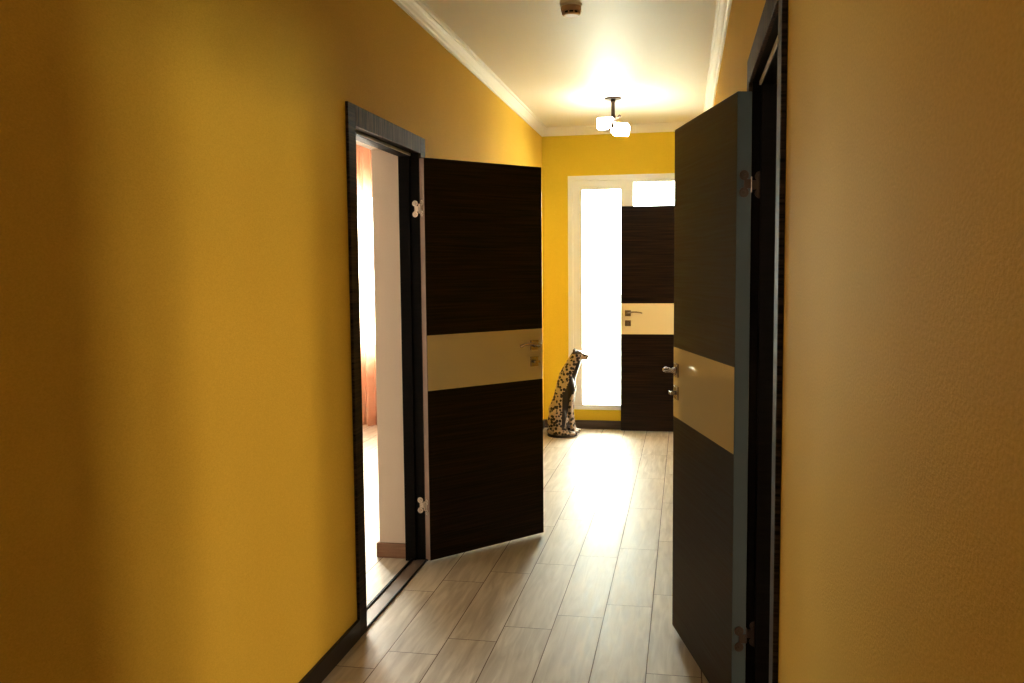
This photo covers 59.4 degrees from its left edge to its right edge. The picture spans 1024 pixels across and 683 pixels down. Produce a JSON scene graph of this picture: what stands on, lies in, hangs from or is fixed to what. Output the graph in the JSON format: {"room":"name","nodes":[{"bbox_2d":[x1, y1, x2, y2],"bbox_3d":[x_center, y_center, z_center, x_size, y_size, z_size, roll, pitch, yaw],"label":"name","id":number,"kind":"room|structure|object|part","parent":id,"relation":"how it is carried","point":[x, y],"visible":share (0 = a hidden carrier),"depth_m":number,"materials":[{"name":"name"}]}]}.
{"room":"home hallway","nodes":[
{"label":"home hallway","id":0,"kind":"room"},
{"bbox_2d":[0,0,543,682],"bbox_3d":[-0.758,-0.169,3.458,0.250,2.715,9.710,0,5,11],"label":"wall","id":1,"kind":"structure","parent":0,"point":[177,502],"depth_m":2.36,"materials":[{"name":"yellow paint"}]},
{"bbox_2d":[376,540,405,558],"bbox_3d":[-2.389,1.021,5.300,3.921,0.077,6.910,0,5,11],"label":"baseboard","id":2,"kind":"structure","parent":1,"relation":"attached to","point":[384,549],"depth_m":4.57,"materials":[{"name":"brown wood"}]},
{"bbox_2d":[299,419,544,682],"bbox_3d":[-0.616,1.146,3.539,0.014,0.077,9.710,0,5,11],"label":"baseboard","id":3,"kind":"structure","parent":1,"relation":"attached to","point":[336,653],"depth_m":3.31,"materials":[{"name":"brown wood"}]},
{"bbox_2d":[345,101,543,636],"bbox_3d":[-0.398,0.069,4.281,0.446,2.102,1.582,2,5,31],"label":"door","id":4,"kind":"structure","parent":1,"relation":"in","point":[470,233],"depth_m":4.51,"materials":[{"name":"brown wood"}]},
{"bbox_3d":[-0.612,0.131,3.535,0.012,2.102,0.080,0,5,11],"label":"casing","id":5,"kind":"part","parent":4,"relation":"part of","materials":[{"name":"black wood"}]},
{"bbox_3d":[-0.531,-0.915,3.922,0.012,0.080,0.877,0,5,11],"label":"head casing","id":6,"kind":"part","parent":4,"relation":"part of","materials":[{"name":"black wood"}]},
{"bbox_3d":[-0.438,-0.644,4.342,0.006,0.082,0.035,-4,6,-39],"label":"hinge plate","id":7,"kind":"part","parent":4,"relation":"part of","materials":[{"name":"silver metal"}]},
{"bbox_3d":[-0.432,0.054,4.472,0.012,2.102,0.080,0,5,11],"label":"casing","id":8,"kind":"part","parent":4,"relation":"part of","materials":[{"name":"black wood"}]},
{"bbox_3d":[-0.424,0.823,4.460,0.006,0.082,0.035,-4,6,-39],"label":"hinge plate","id":9,"kind":"part","parent":4,"relation":"part of","materials":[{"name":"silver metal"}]},
{"bbox_3d":[0.096,0.023,4.754,0.153,0.052,0.058,-4,6,-39],"label":"handle","id":10,"kind":"part","parent":4,"relation":"part of","materials":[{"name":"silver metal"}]},
{"bbox_2d":[393,0,546,135],"bbox_3d":[-0.618,-1.486,3.322,0.061,0.070,9.710,0,5,11],"label":"trim","id":11,"kind":"structure","parent":1,"relation":"attached to","point":[419,11],"depth_m":5.13,"materials":[{"name":"white"}]},
{"bbox_2d":[322,424,708,682],"bbox_3d":[0.146,1.245,3.451,10.200,0.120,10.210,0,5,11],"label":"floor","id":12,"kind":"structure","parent":0,"point":[586,598],"depth_m":4.06,"materials":[{"name":"brown wood"}]},
{"bbox_2d":[546,348,588,437],"bbox_3d":[0.489,0.444,7.847,0.370,0.765,0.274,0,5,11],"label":"statue","id":13,"kind":"object","parent":12,"relation":"on","point":[561,408],"visible":1,"depth_m":7.79,"materials":[{"name":"ceramic"}]},
{"bbox_2d":[423,0,716,126],"bbox_3d":[0.119,-1.581,3.223,10.200,0.120,10.210,0,5,11],"label":"ceiling","id":14,"kind":"structure","parent":0,"point":[653,55],"depth_m":5.23,"materials":[{"name":"white paint"}]},
{"bbox_2d":[356,144,376,425],"bbox_3d":[-1.697,-0.564,8.381,2.000,2.703,0.108,0,5,11],"label":"curtain","id":15,"kind":"object","parent":14,"relation":"hanging from","point":[363,155],"visible":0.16,"depth_m":8.32,"materials":[{"name":"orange fabric"}]},
{"bbox_2d":[560,2,581,17],"bbox_3d":[0.282,-1.583,4.295,0.107,0.051,0.107,0,5,11],"label":"smoke detector","id":16,"kind":"object","parent":14,"relation":"attached to","point":[568,9],"visible":1,"depth_m":4.26,"materials":[{"name":"white plastic"}]},
{"bbox_2d":[562,10,579,13],"bbox_3d":[0.283,-1.571,4.296,0.088,0.012,0.088,0,5,11],"label":"vent","id":17,"kind":"object","parent":16,"relation":"attached to","point":[563,11],"depth_m":4.27,"materials":[{"name":"plastic"}]},
{"bbox_2d":[597,96,629,135],"bbox_3d":[0.747,-1.656,6.633,0.169,0.289,0.251,-5,6,-43],"label":"ceiling lamp","id":18,"kind":"object","parent":14,"relation":"hanging from","point":[616,128],"visible":1,"depth_m":6.62,"materials":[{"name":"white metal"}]},
{"bbox_3d":[0.695,-1.618,6.665,0.122,0.082,0.082,-1,7,14],"label":"lamp shade","id":19,"kind":"part","parent":18,"relation":"part of","materials":[{"name":"white glass"}]},
{"bbox_3d":[0.749,-1.719,6.657,0.040,0.143,0.040,0,5,11],"label":"stem","id":20,"kind":"part","parent":18,"relation":"part of","materials":[{"name":"brown metal"}]},
{"bbox_3d":[0.748,-1.797,6.650,0.126,0.012,0.126,0,5,11],"label":"ceiling plate","id":21,"kind":"part","parent":18,"relation":"part of","materials":[{"name":"brown metal"}]},
{"bbox_3d":[0.798,-1.561,6.609,0.122,0.080,0.080,9,-6,24],"label":"lamp shade","id":22,"kind":"part","parent":18,"relation":"part of","materials":[{"name":"white glass"}]},
{"bbox_2d":[542,132,674,420],"bbox_3d":[1.006,-0.568,8.199,1.923,2.715,0.300,0,5,11],"label":"wall","id":23,"kind":"structure","parent":0,"point":[563,157],"depth_m":8.10,"materials":[{"name":"yellow paint"}]},
{"bbox_2d":[545,419,620,428],"bbox_3d":[1.013,0.759,8.146,1.445,0.077,0.014,0,5,11],"label":"baseboard","id":24,"kind":"structure","parent":23,"relation":"attached to","point":[584,424],"depth_m":8.19,"materials":[{"name":"brown wood"}]},
{"bbox_2d":[542,122,686,136],"bbox_3d":[0.984,-1.871,7.911,1.473,0.070,0.061,0,5,11],"label":"trim","id":25,"kind":"structure","parent":23,"relation":"attached to","point":[649,127],"depth_m":7.95,"materials":[{"name":"white"}]},
{"bbox_2d":[568,173,674,409],"bbox_3d":[1.091,-0.432,8.084,1.170,2.115,0.075,0,5,11],"label":"window","id":26,"kind":"structure","parent":23,"relation":"in","point":[625,182],"depth_m":8.12,"materials":[{"name":"white plastic"}]},
{"bbox_3d":[0.800,-0.423,8.144,0.485,2.048,0.058,0,5,11],"label":"sash","id":27,"kind":"part","parent":26,"relation":"part of","materials":[{"name":"white glass"}]},
{"bbox_2d":[714,0,1023,682],"bbox_3d":[0.909,-0.159,3.138,0.200,2.715,9.710,0,5,11],"label":"wall","id":28,"kind":"structure","parent":0,"point":[902,517],"depth_m":0.84,"materials":[{"name":"yellow paint"}]},
{"bbox_2d":[621,205,673,431],"bbox_3d":[1.308,-0.206,7.486,0.855,2.102,1.020,0,5,11],"label":"door","id":29,"kind":"structure","parent":28,"relation":"in","point":[647,232],"depth_m":7.90,"materials":[{"name":"brown wood"}]},
{"bbox_3d":[1.067,-0.247,7.892,0.153,0.052,0.058,0,5,11],"label":"handle","id":30,"kind":"part","parent":29,"relation":"part of","materials":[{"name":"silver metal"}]},
{"bbox_2d":[703,0,731,112],"bbox_3d":[0.768,-1.478,3.056,0.061,0.070,9.710,0,5,11],"label":"trim","id":31,"kind":"structure","parent":28,"relation":"attached to","point":[723,7],"depth_m":5.00,"materials":[{"name":"white"}]},
{"bbox_2d":[662,0,787,682],"bbox_3d":[0.706,0.186,2.704,0.279,2.102,1.674,0,5,1],"label":"door","id":32,"kind":"structure","parent":28,"relation":"in","point":[730,158],"depth_m":2.85,"materials":[{"name":"black wood"}]},
{"bbox_3d":[0.614,0.116,3.421,0.058,0.052,0.153,-1,5,-4],"label":"handle","id":33,"kind":"part","parent":32,"relation":"part of","materials":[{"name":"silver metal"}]},
{"bbox_3d":[0.723,0.943,2.845,0.038,0.082,0.006,-1,5,-4],"label":"hinge plate","id":34,"kind":"part","parent":32,"relation":"part of","materials":[{"name":"brown metal"}]},
{"bbox_3d":[0.709,-0.480,2.730,0.038,0.082,0.006,-1,5,-4],"label":"hinge plate","id":35,"kind":"part","parent":32,"relation":"part of","materials":[{"name":"brown metal"}]},
{"bbox_3d":[0.746,0.172,2.864,0.012,2.102,0.080,0,5,11],"label":"casing","id":36,"kind":"part","parent":32,"relation":"part of","materials":[{"name":"black wood"}]},
{"bbox_3d":[0.645,-0.796,2.307,0.012,0.080,0.892,0,5,11],"label":"head casing","id":37,"kind":"part","parent":32,"relation":"part of","materials":[{"name":"black wood"}]},
{"bbox_3d":[0.563,0.251,1.913,0.012,2.102,0.080,0,5,11],"label":"casing","id":38,"kind":"part","parent":32,"relation":"part of","materials":[{"name":"black wood"}]},
{"label":"outside","id":39,"kind":"structure","parent":0,"visible":0},
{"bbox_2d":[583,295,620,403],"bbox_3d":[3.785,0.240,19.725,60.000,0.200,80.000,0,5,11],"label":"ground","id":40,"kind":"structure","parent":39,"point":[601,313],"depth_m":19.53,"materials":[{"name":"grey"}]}
]}

